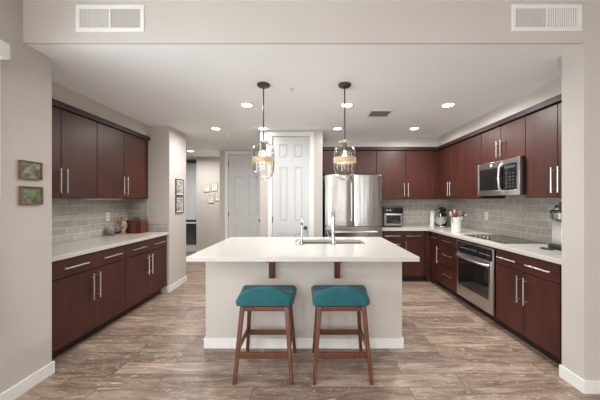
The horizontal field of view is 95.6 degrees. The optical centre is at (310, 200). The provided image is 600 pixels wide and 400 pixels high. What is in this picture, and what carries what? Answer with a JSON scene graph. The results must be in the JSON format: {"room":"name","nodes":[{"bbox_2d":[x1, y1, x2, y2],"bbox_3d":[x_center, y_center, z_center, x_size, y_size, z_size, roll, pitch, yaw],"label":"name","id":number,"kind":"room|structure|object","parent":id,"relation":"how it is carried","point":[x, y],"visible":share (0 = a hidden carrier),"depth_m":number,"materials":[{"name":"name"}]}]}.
{"room":"kitchen","nodes":[
{"label":"kitchen","id":0,"kind":"room"},
{"bbox_2d":[0,0,51,393],"bbox_3d":[-2.422,-0.031,-0.914,0.705,2.822,6.172,0,0,0],"label":"wall","id":1,"kind":"structure","parent":0,"point":[25,79],"depth_m":1.95,"materials":[{"name":"beige paint"}]},
{"bbox_2d":[0,39,10,59],"bbox_3d":[-2.022,-0.527,0.810,0.094,1.005,1.970,0,0,0],"label":"roller shade","id":2,"kind":"object","parent":1,"relation":"attached to","point":[5,48],"visible":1,"depth_m":1.76,"materials":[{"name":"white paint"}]},
{"bbox_2d":[0,361,54,399],"bbox_3d":[-2.063,1.333,-0.857,0.014,0.095,6.086,0,0,0],"label":"baseboard","id":3,"kind":"structure","parent":1,"relation":"attached to","point":[23,386],"depth_m":1.98,"materials":[{"name":"white paint"}]},
{"bbox_2d":[18,160,42,179],"bbox_3d":[-2.059,-0.224,2.001,0.019,0.135,0.160,0,0,0],"label":"framed picture","id":4,"kind":"object","parent":1,"relation":"attached to","point":[30,170],"visible":1,"depth_m":2.00,"materials":[{"name":"brown wood"}]},
{"bbox_2d":[22,161,40,178],"bbox_3d":[-2.060,-0.224,2.001,0.001,0.117,0.142,0,0,0],"label":"print","id":5,"kind":"object","parent":4,"relation":"attached to","point":[30,169],"depth_m":2.00,"materials":[{"name":"paper"}]},
{"bbox_2d":[19,186,42,204],"bbox_3d":[-2.059,-0.039,2.005,0.019,0.135,0.160,0,0,0],"label":"framed picture","id":6,"kind":"object","parent":1,"relation":"attached to","point":[28,195],"visible":1,"depth_m":2.00,"materials":[{"name":"green paper"}]},
{"bbox_2d":[52,198,127,243],"bbox_3d":[-2.830,0.123,3.141,0.130,2.514,1.938,0,0,0],"label":"wall","id":7,"kind":"structure","parent":0,"point":[73,219],"depth_m":3.31,"materials":[{"name":"grey tile"}]},
{"bbox_2d":[52,106,96,197],"bbox_3d":[-2.595,-0.469,2.673,0.356,0.873,0.894,0,0,0],"label":"upper cabinet","id":8,"kind":"object","parent":7,"relation":"attached to","point":[74,137],"visible":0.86,"depth_m":2.81,"materials":[{"name":"brown wood"}]},
{"bbox_2d":[52,98,149,140],"bbox_3d":[-2.600,-0.935,3.148,0.345,0.059,1.921,0,0,0],"label":"crown molding","id":9,"kind":"structure","parent":8,"relation":"on","point":[55,103],"depth_m":3.06,"materials":[{"name":"brown wood"}]},
{"bbox_2d":[106,212,109,220],"bbox_3d":[-2.760,0.215,3.700,0.008,0.116,0.072,0,0,0],"label":"wall outlet","id":10,"kind":"object","parent":7,"relation":"attached to","point":[107,213],"visible":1,"depth_m":3.70,"materials":[{"name":"white plastic"}]},
{"bbox_2d":[97,123,144,198],"bbox_3d":[-2.595,-0.469,3.571,0.356,0.873,0.894,0,0,0],"label":"upper cabinet","id":11,"kind":"object","parent":7,"relation":"attached to","point":[120,155],"visible":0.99,"depth_m":3.49,"materials":[{"name":"brown wood"}]},
{"bbox_2d":[78,198,121,199],"bbox_3d":[-2.650,-0.021,3.450,0.100,0.019,0.600,0,0,0],"label":"light","id":12,"kind":"object","parent":11,"relation":"attached to","point":[78,198],"visible":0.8,"depth_m":3.30,"materials":[{"name":"white plastic"}]},
{"bbox_2d":[52,81,148,135],"bbox_3d":[-2.612,-1.050,3.142,0.325,0.167,1.937,0,0,0],"label":"wall","id":13,"kind":"structure","parent":0,"point":[60,93],"depth_m":3.08,"materials":[{"name":"beige paint"}]},
{"bbox_2d":[128,126,185,291],"bbox_3d":[-3.020,0.123,4.380,1.760,2.514,0.560,0,0,0],"label":"wall","id":14,"kind":"structure","parent":0,"point":[166,145],"depth_m":4.11,"materials":[{"name":"beige paint"}]},
{"bbox_2d":[128,199,147,220],"bbox_3d":[-2.612,0.156,4.105,0.305,0.370,0.010,0,0,0],"label":"backsplash","id":15,"kind":"structure","parent":14,"relation":"on","point":[137,208],"depth_m":4.10,"materials":[{"name":"grey tile"}]},
{"bbox_2d":[145,140,147,198],"bbox_3d":[-2.617,-0.469,4.065,0.312,0.873,0.088,0,0,0],"label":"filler panel","id":16,"kind":"object","parent":14,"relation":"attached to","point":[146,141],"visible":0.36,"depth_m":4.07,"materials":[{"name":"brown wood"}]},
{"bbox_2d":[148,223,168,231],"bbox_3d":[-2.454,0.403,4.105,0.623,0.123,0.010,0,0,0],"label":"backsplash","id":17,"kind":"structure","parent":14,"relation":"attached to","point":[152,227],"depth_m":4.10,"materials":[{"name":"grey tile"}]},
{"bbox_2d":[167,276,186,291],"bbox_3d":[-2.963,1.333,4.385,1.674,0.095,0.578,0,0,0],"label":"baseboard","id":18,"kind":"structure","parent":14,"relation":"attached to","point":[180,282],"depth_m":4.30,"materials":[{"name":"white paint"}]},
{"bbox_2d":[175,196,183,212],"bbox_3d":[-2.130,0.060,4.410,0.019,0.265,0.260,0,0,0],"label":"framed picture","id":19,"kind":"object","parent":14,"relation":"attached to","point":[179,200],"visible":1,"depth_m":4.40,"materials":[{"name":"white plastic"}]},
{"bbox_2d":[177,198,182,210],"bbox_3d":[-2.129,0.060,4.410,0.001,0.199,0.194,0,0,0],"label":"print","id":20,"kind":"object","parent":19,"relation":"attached to","point":[179,200],"depth_m":4.42},
{"bbox_2d":[175,179,183,195],"bbox_3d":[-2.130,-0.220,4.410,0.019,0.265,0.260,0,0,0],"label":"framed picture","id":21,"kind":"object","parent":14,"relation":"attached to","point":[179,183],"visible":1,"depth_m":4.40,"materials":[{"name":"grey paper"}]},
{"bbox_2d":[177,181,182,193],"bbox_3d":[-2.129,-0.220,4.410,0.001,0.199,0.194,0,0,0],"label":"print","id":22,"kind":"object","parent":21,"relation":"attached to","point":[179,183],"depth_m":4.42},
{"bbox_2d":[186,157,219,250],"bbox_3d":[-3.525,0.123,7.500,3.150,2.514,1.000,0,0,0],"label":"wall","id":23,"kind":"structure","parent":0,"point":[207,168],"depth_m":7.00,"materials":[{"name":"beige paint"}]},
{"bbox_2d":[204,184,209,191],"bbox_3d":[-2.676,-0.335,6.989,0.155,0.205,0.019,0,0,0],"label":"framed picture","id":24,"kind":"object","parent":23,"relation":"attached to","point":[206,186],"visible":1,"depth_m":6.99,"materials":[{"name":"white paper"}]},
{"bbox_2d":[208,195,213,202],"bbox_3d":[-2.573,-0.050,6.989,0.155,0.205,0.019,0,0,0],"label":"framed picture","id":25,"kind":"object","parent":23,"relation":"attached to","point":[210,197],"visible":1,"depth_m":6.99,"materials":[{"name":"beige paper"}]},
{"bbox_2d":[211,183,216,190],"bbox_3d":[-2.483,-0.360,6.989,0.155,0.205,0.019,0,0,0],"label":"framed picture","id":26,"kind":"object","parent":23,"relation":"attached to","point":[213,185],"visible":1,"depth_m":6.99,"materials":[{"name":"white paper"}]},
{"bbox_2d":[215,193,219,200],"bbox_3d":[-2.385,-0.103,6.989,0.155,0.205,0.019,0,0,0],"label":"framed picture","id":27,"kind":"object","parent":23,"relation":"attached to","point":[217,195],"visible":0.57,"depth_m":6.99,"materials":[{"name":"beige paper"}]},
{"bbox_2d":[220,150,259,241],"bbox_3d":[-1.438,0.123,6.550,1.225,2.514,0.900,0,0,0],"label":"wall","id":28,"kind":"structure","parent":0,"point":[222,152],"depth_m":6.10,"materials":[{"name":"beige paint"}]},
{"bbox_2d":[225,151,259,238],"bbox_3d":[-1.465,0.132,6.113,0.924,2.497,0.154,0,0,0],"label":"door","id":29,"kind":"structure","parent":28,"relation":"in","point":[242,187],"depth_m":6.11,"materials":[{"name":"white paint"}]},
{"bbox_2d":[260,131,321,236],"bbox_3d":[-0.320,0.123,5.250,1.011,2.514,1.700,0,0,0],"label":"wall","id":30,"kind":"structure","parent":0,"point":[317,134],"depth_m":4.40,"materials":[{"name":"beige paint"}]},
{"bbox_2d":[268,132,313,236],"bbox_3d":[-0.325,0.132,4.413,0.744,2.497,0.154,0,0,0],"label":"door","id":31,"kind":"structure","parent":30,"relation":"in","point":[291,184],"depth_m":4.41,"materials":[{"name":"white paint"}]},
{"bbox_2d":[26,44,581,161],"bbox_3d":[-1.150,-1.194,5.086,8.100,0.120,6.228,0,0,0],"label":"ceiling","id":32,"kind":"structure","parent":0,"point":[191,89],"depth_m":2.65,"materials":[{"name":"paint"}]},
{"bbox_2d":[240,102,253,107],"bbox_3d":[-0.758,-1.129,3.210,0.164,0.007,0.164,0,0,0],"label":"recessed light","id":33,"kind":"object","parent":32,"relation":"in","point":[244,104],"visible":1,"depth_m":3.19,"materials":[{"name":"white paint"}]},
{"bbox_2d":[252,82,274,179],"bbox_3d":[-0.463,-0.668,2.648,0.219,0.932,0.219,0,0,0],"label":"pendant lamp","id":34,"kind":"object","parent":32,"relation":"hanging from","point":[263,159],"visible":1,"depth_m":2.63,"materials":[{"name":"clear glass"}]},
{"bbox_2d":[261,142,265,150],"bbox_3d":[-0.463,-0.528,2.648,0.044,0.079,0.043,0,0,0],"label":"socket","id":35,"kind":"object","parent":34,"relation":"attached to","point":[263,144],"depth_m":2.63,"materials":[{"name":"grey metal"}]},
{"bbox_2d":[333,82,355,179],"bbox_3d":[0.328,-0.668,2.648,0.219,0.932,0.219,0,0,0],"label":"pendant lamp","id":36,"kind":"object","parent":32,"relation":"hanging from","point":[344,159],"visible":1,"depth_m":2.63,"materials":[{"name":"clear glass"}]},
{"bbox_2d":[342,142,346,150],"bbox_3d":[0.328,-0.528,2.648,0.044,0.079,0.043,0,0,0],"label":"socket","id":37,"kind":"object","parent":36,"relation":"attached to","point":[344,144],"depth_m":2.63,"materials":[{"name":"grey metal"}]},
{"bbox_2d":[340,102,353,107],"bbox_3d":[0.425,-1.129,3.210,0.164,0.007,0.164,0,0,0],"label":"recessed light","id":38,"kind":"object","parent":32,"relation":"in","point":[347,104],"visible":0.93,"depth_m":3.19,"materials":[{"name":"white paint"}]},
{"bbox_2d":[365,110,394,117],"bbox_3d":[0.885,-1.126,3.530,0.310,0.014,0.290,0,0,0],"label":"ceiling vent","id":39,"kind":"object","parent":32,"relation":"in","point":[372,113],"visible":1,"depth_m":3.52,"materials":[{"name":"grey metal"}]},
{"bbox_2d":[440,102,455,107],"bbox_3d":[1.617,-1.129,3.210,0.164,0.007,0.164,0,0,0],"label":"recessed light","id":40,"kind":"object","parent":32,"relation":"in","point":[450,104],"visible":1,"depth_m":3.19,"materials":[{"name":"white paint"}]},
{"bbox_2d":[15,251,599,399],"bbox_3d":[-0.200,1.430,2.100,10.000,0.100,12.200,0,0,0],"label":"floor","id":41,"kind":"structure","parent":0,"point":[452,350],"depth_m":2.25,"materials":[{"name":"brown wood"}]},
{"bbox_2d":[52,245,124,358],"bbox_3d":[-2.445,0.944,2.717,0.636,0.872,0.908,0,0,0],"label":"base cabinet","id":42,"kind":"object","parent":41,"relation":"on","point":[88,290],"visible":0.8,"depth_m":2.62,"materials":[{"name":"brown wood"}]},
{"bbox_2d":[52,232,168,261],"bbox_3d":[-2.457,0.486,3.143,0.633,0.040,1.910,0,0,0],"label":"countertop","id":43,"kind":"structure","parent":42,"relation":"on","point":[60,251],"depth_m":2.98,"materials":[{"name":"white stone"}]},
{"bbox_2d":[107,225,114,234],"bbox_3d":[-2.690,0.395,3.660,0.112,0.142,0.112,0,0,0],"label":"glass jar","id":44,"kind":"object","parent":43,"relation":"on","point":[110,232],"visible":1,"depth_m":3.64,"materials":[{"name":"clear glass"}]},
{"bbox_2d":[114,232,150,234],"bbox_3d":[-2.550,0.464,3.900,0.380,0.002,0.320,0,0,0],"label":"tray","id":45,"kind":"object","parent":43,"relation":"on","point":[145,232],"visible":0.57,"depth_m":3.81,"materials":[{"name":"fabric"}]},
{"bbox_2d":[117,217,126,233],"bbox_3d":[-2.658,0.343,3.837,0.127,0.240,0.095,0,0,29],"label":"figurine","id":46,"kind":"object","parent":45,"relation":"on","point":[122,225],"visible":1,"depth_m":3.80,"materials":[{"name":"beige ceramic"}]},
{"bbox_2d":[125,218,147,232],"bbox_3d":[-2.535,0.356,3.955,0.240,0.212,0.164,0,0,0],"label":"storage box","id":47,"kind":"object","parent":45,"relation":"on","point":[133,226],"visible":0.91,"depth_m":3.88,"materials":[{"name":"red leather"}]},
{"bbox_2d":[117,235,166,318],"bbox_3d":[-2.445,0.944,3.629,0.636,0.872,0.908,0,0,0],"label":"base cabinet","id":48,"kind":"object","parent":41,"relation":"on","point":[145,260],"visible":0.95,"depth_m":3.54,"materials":[{"name":"brown wood"}]},
{"bbox_2d":[186,163,195,250],"bbox_3d":[-3.350,0.170,7.640,0.780,2.420,0.500,0,0,0],"label":"doorway","id":49,"kind":"object","parent":41,"relation":"on","point":[190,167],"visible":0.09,"depth_m":7.45,"materials":[{"name":"grey paint"}]},
{"bbox_2d":[232,285,296,384],"bbox_3d":[-0.362,1.027,2.264,0.477,0.706,0.453,0,0,0],"label":"counter stool","id":50,"kind":"object","parent":41,"relation":"on","point":[251,298],"visible":1,"depth_m":2.11,"materials":[{"name":"brown wood"}]},
{"bbox_2d":[204,242,403,348],"bbox_3d":[-0.068,0.944,2.912,1.871,0.873,1.116,0,0,0],"label":"kitchen island","id":51,"kind":"object","parent":41,"relation":"on","point":[382,281],"visible":0.72,"depth_m":2.55,"materials":[{"name":"beige paint"}]},
{"bbox_2d":[186,237,419,261],"bbox_3d":[-0.068,0.486,2.890,1.943,0.040,1.260,0,0,0],"label":"island countertop","id":52,"kind":"structure","parent":51,"relation":"on","point":[232,249],"depth_m":2.50,"materials":[{"name":"white stone"}]},
{"bbox_2d":[297,219,303,244],"bbox_3d":[-0.114,0.331,2.924,0.073,0.270,0.132,0,0,0],"label":"filter faucet","id":53,"kind":"object","parent":52,"relation":"on","point":[301,238],"visible":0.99,"depth_m":2.87,"materials":[{"name":"silver metal"}]},
{"bbox_2d":[327,208,335,244],"bbox_3d":[0.216,0.271,2.952,0.095,0.390,0.200,0,0,0],"label":"kitchen faucet","id":54,"kind":"object","parent":52,"relation":"on","point":[332,222],"visible":1,"depth_m":2.87,"materials":[{"name":"silver metal"}]},
{"bbox_2d":[303,243,360,243],"bbox_3d":[0.235,0.610,3.130,0.730,0.204,0.360,0,0,0],"label":"sink","id":55,"kind":"object","parent":52,"relation":"in","point":[303,243],"visible":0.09,"depth_m":3.29,"materials":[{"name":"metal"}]},
{"bbox_2d":[311,285,372,384],"bbox_3d":[0.239,1.027,2.264,0.477,0.706,0.453,0,0,0],"label":"counter stool","id":56,"kind":"object","parent":41,"relation":"on","point":[324,297],"visible":1,"depth_m":2.11,"materials":[{"name":"brown wood"}]},
{"bbox_2d":[323,175,381,236],"bbox_3d":[0.686,0.480,4.737,0.920,1.800,0.887,0,0,0],"label":"refrigerator","id":57,"kind":"object","parent":41,"relation":"on","point":[356,202],"visible":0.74,"depth_m":4.36,"materials":[{"name":"silver metal"}]},
{"bbox_2d":[382,231,402,275],"bbox_3d":[1.372,0.944,4.882,0.370,0.872,0.632,0,0,0],"label":"base cabinet","id":58,"kind":"object","parent":41,"relation":"on","point":[395,237],"visible":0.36,"depth_m":4.61,"materials":[{"name":"brown wood"}]},
{"bbox_2d":[402,231,425,280],"bbox_3d":[1.761,0.944,4.882,0.400,0.872,0.632,0,0,0],"label":"base cabinet","id":59,"kind":"object","parent":41,"relation":"on","point":[414,242],"visible":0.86,"depth_m":4.61,"materials":[{"name":"brown wood"}]},
{"bbox_2d":[425,231,435,282],"bbox_3d":[2.282,0.944,4.877,0.636,0.872,0.627,0,0,0],"label":"filler panel","id":60,"kind":"object","parent":41,"relation":"on","point":[428,278],"visible":0.25,"depth_m":4.63,"materials":[{"name":"brown wood"}]},
{"bbox_2d":[430,232,445,288],"bbox_3d":[2.285,0.944,4.396,0.636,0.872,0.326,0,0,0],"label":"base cabinet","id":61,"kind":"object","parent":41,"relation":"on","point":[435,237],"visible":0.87,"depth_m":4.38,"materials":[{"name":"brown wood"}]},
{"bbox_2d":[440,234,464,301],"bbox_3d":[2.285,0.944,3.967,0.636,0.872,0.523,0,0,0],"label":"base cabinet","id":62,"kind":"object","parent":41,"relation":"on","point":[448,247],"visible":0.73,"depth_m":3.97,"materials":[{"name":"brown wood"}]},
{"bbox_2d":[459,239,503,327],"bbox_3d":[2.308,0.944,3.328,0.590,0.872,0.749,0,0,0],"label":"base cabinet","id":63,"kind":"object","parent":41,"relation":"on","point":[471,304],"visible":0.19,"depth_m":3.15,"materials":[{"name":"brown wood"}]},
{"bbox_2d":[455,240,494,315],"bbox_3d":[2.212,0.891,3.328,0.617,0.726,0.735,0,0,0],"label":"oven","id":64,"kind":"object","parent":63,"relation":"in","point":[475,263],"visible":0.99,"depth_m":3.23,"materials":[{"name":"silver metal"}]},
{"bbox_2d":[496,248,560,363],"bbox_3d":[2.285,0.944,2.570,0.636,0.872,0.758,0,0,0],"label":"base cabinet","id":65,"kind":"object","parent":41,"relation":"on","point":[528,289],"visible":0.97,"depth_m":2.48,"materials":[{"name":"brown wood"}]},
{"bbox_2d":[382,225,561,264],"bbox_3d":[1.888,0.486,3.666,1.432,0.040,3.066,0,0,0],"label":"countertop","id":66,"kind":"structure","parent":65,"relation":"on","point":[533,250],"depth_m":2.98,"materials":[{"name":"white stone"}]},
{"bbox_2d":[382,206,402,226],"bbox_3d":[1.462,0.283,4.949,0.360,0.365,0.342,0,0,0],"label":"toaster oven","id":67,"kind":"object","parent":66,"relation":"on","point":[391,215],"visible":0.89,"depth_m":4.82,"materials":[{"name":"silver metal"}]},
{"bbox_2d":[430,211,434,225],"bbox_3d":[2.275,0.323,5.100,0.094,0.286,0.094,0,0,0],"label":"canister","id":68,"kind":"object","parent":66,"relation":"on","point":[432,213],"visible":1,"depth_m":5.06,"materials":[{"name":"white ceramic"}]},
{"bbox_2d":[434,207,448,227],"bbox_3d":[2.331,0.287,4.857,0.320,0.358,0.216,0,0,-42],"label":"stand mixer","id":69,"kind":"object","parent":66,"relation":"on","point":[441,220],"visible":1,"depth_m":4.78,"materials":[{"name":"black metal"}]},
{"bbox_2d":[434,216,446,224],"bbox_3d":[2.305,0.355,4.833,0.216,0.158,0.216,0,0,-42],"label":"bowl","id":70,"kind":"object","parent":69,"relation":"on","point":[440,220],"depth_m":4.77,"materials":[{"name":"silver metal"}]},
{"bbox_2d":[451,217,460,232],"bbox_3d":[2.160,0.355,4.050,0.142,0.222,0.142,0,0,0],"label":"utensil crock","id":71,"kind":"object","parent":66,"relation":"on","point":[456,224],"visible":0.94,"depth_m":3.99,"materials":[{"name":"white ceramic"}]},
{"bbox_2d":[464,234,542,242],"bbox_3d":[2.330,0.452,3.345,0.470,0.028,0.750,0,0,0],"label":"cooktop","id":72,"kind":"object","parent":66,"relation":"in","point":[498,238],"visible":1,"depth_m":3.32,"materials":[{"name":"black glass"}]},
{"bbox_2d":[548,202,561,250],"bbox_3d":[2.404,0.238,2.600,0.192,0.456,0.184,0,0,0],"label":"coffee maker","id":73,"kind":"object","parent":66,"relation":"on","point":[556,213],"visible":0.44,"depth_m":2.59,"materials":[{"name":"silver plastic"}]},
{"bbox_2d":[561,265,561,364],"bbox_3d":[2.306,0.944,2.160,0.594,0.872,0.055,0,0,0],"label":"filler panel","id":74,"kind":"object","parent":41,"relation":"on","point":[561,265],"visible":0.02,"depth_m":2.18,"materials":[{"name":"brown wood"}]},
{"bbox_2d":[23,0,599,379],"bbox_3d":[1.365,-0.031,2.042,6.870,2.822,0.175,0,0,0],"label":"wall","id":75,"kind":"structure","parent":0,"point":[44,21],"depth_m":1.95,"materials":[{"name":"beige paint"}]},
{"bbox_2d":[76,5,144,31],"bbox_3d":[-1.442,-1.310,1.954,0.492,0.194,0.012,0,0,0],"label":"air vent","id":76,"kind":"object","parent":75,"relation":"in","point":[78,7],"visible":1,"depth_m":1.95,"materials":[{"name":"white metal"}]},
{"bbox_2d":[511,4,581,31],"bbox_3d":[1.693,-1.313,1.954,0.504,0.193,0.012,0,0,0],"label":"air vent","id":77,"kind":"object","parent":75,"relation":"in","point":[578,7],"visible":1,"depth_m":1.95,"materials":[{"name":"white metal"}]},
{"bbox_2d":[559,364,599,393],"bbox_3d":[3.275,1.333,2.041,2.651,0.095,0.199,0,0,0],"label":"baseboard","id":78,"kind":"structure","parent":75,"relation":"attached to","point":[584,386],"depth_m":1.97,"materials":[{"name":"white paint"}]},
{"bbox_2d":[322,176,446,236],"bbox_3d":[1.460,0.123,5.265,2.549,2.514,0.130,0,0,0],"label":"wall","id":79,"kind":"structure","parent":0,"point":[415,211],"depth_m":5.20,"materials":[{"name":"grey tile"}]},
{"bbox_2d":[322,151,375,175],"bbox_3d":[0.696,-0.693,5.025,0.959,0.425,0.366,0,0,0],"label":"upper cabinet","id":80,"kind":"object","parent":79,"relation":"attached to","point":[365,160],"visible":0.77,"depth_m":4.88,"materials":[{"name":"brown wood"}]},
{"bbox_2d":[376,151,434,198],"bbox_3d":[1.702,-0.469,5.025,1.046,0.873,0.366,0,0,0],"label":"upper cabinet","id":81,"kind":"object","parent":79,"relation":"attached to","point":[405,174],"visible":0.94,"depth_m":4.88,"materials":[{"name":"brown wood"}]},
{"bbox_2d":[382,199,446,224],"bbox_3d":[1.887,0.217,5.205,1.455,0.493,0.010,0,0,0],"label":"backsplash","id":82,"kind":"structure","parent":79,"relation":"attached to","point":[415,211],"depth_m":5.20,"materials":[{"name":"grey tile"}]},
{"bbox_2d":[322,75,561,146],"bbox_3d":[1.403,-1.050,3.670,2.425,0.167,3.080,0,0,0],"label":"wall","id":83,"kind":"structure","parent":0,"point":[552,88],"depth_m":3.93,"materials":[{"name":"beige paint"}]},
{"bbox_2d":[447,195,561,242],"bbox_3d":[2.670,0.123,3.670,0.130,2.514,3.080,0,0,0],"label":"wall","id":84,"kind":"structure","parent":0,"point":[518,216],"depth_m":3.55,"materials":[{"name":"grey tile"}]},
{"bbox_2d":[435,150,440,198],"bbox_3d":[2.421,-0.469,5.003,0.385,0.873,0.411,0,0,0],"label":"filler panel","id":85,"kind":"object","parent":84,"relation":"attached to","point":[437,153],"visible":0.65,"depth_m":4.89,"materials":[{"name":"brown wood"}]},
{"bbox_2d":[441,142,461,198],"bbox_3d":[2.430,-0.469,4.457,0.366,0.873,0.675,0,0,0],"label":"upper cabinet","id":86,"kind":"object","parent":84,"relation":"attached to","point":[451,156],"visible":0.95,"depth_m":4.42,"materials":[{"name":"brown wood"}]},
{"bbox_2d":[462,134,505,198],"bbox_3d":[2.449,-0.469,3.884,0.328,0.873,0.462,0,0,0],"label":"upper cabinet","id":87,"kind":"object","parent":84,"relation":"attached to","point":[471,147],"visible":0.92,"depth_m":3.87,"materials":[{"name":"brown wood"}]},
{"bbox_2d":[481,116,525,164],"bbox_3d":[2.430,-0.694,3.275,0.366,0.423,0.748,0,0,0],"label":"upper cabinet","id":88,"kind":"object","parent":84,"relation":"attached to","point":[507,141],"visible":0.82,"depth_m":3.21,"materials":[{"name":"brown wood"}]},
{"bbox_2d":[477,157,525,195],"bbox_3d":[2.385,-0.269,3.275,0.435,0.408,0.746,0,0,0],"label":"microwave","id":89,"kind":"object","parent":88,"relation":"attached to","point":[507,177],"visible":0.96,"depth_m":3.16,"materials":[{"name":"silver metal"}]},
{"bbox_2d":[526,102,561,197],"bbox_3d":[2.430,-0.469,2.520,0.366,0.873,0.754,0,0,0],"label":"upper cabinet","id":90,"kind":"object","parent":84,"relation":"attached to","point":[543,127],"visible":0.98,"depth_m":2.66,"materials":[{"name":"brown wood"}]},
{"bbox_2d":[322,94,561,152],"bbox_3d":[1.407,-0.935,3.671,2.413,0.059,3.075,0,0,0],"label":"crown molding","id":91,"kind":"structure","parent":90,"relation":"on","point":[557,99],"depth_m":3.77,"materials":[{"name":"brown wood"}]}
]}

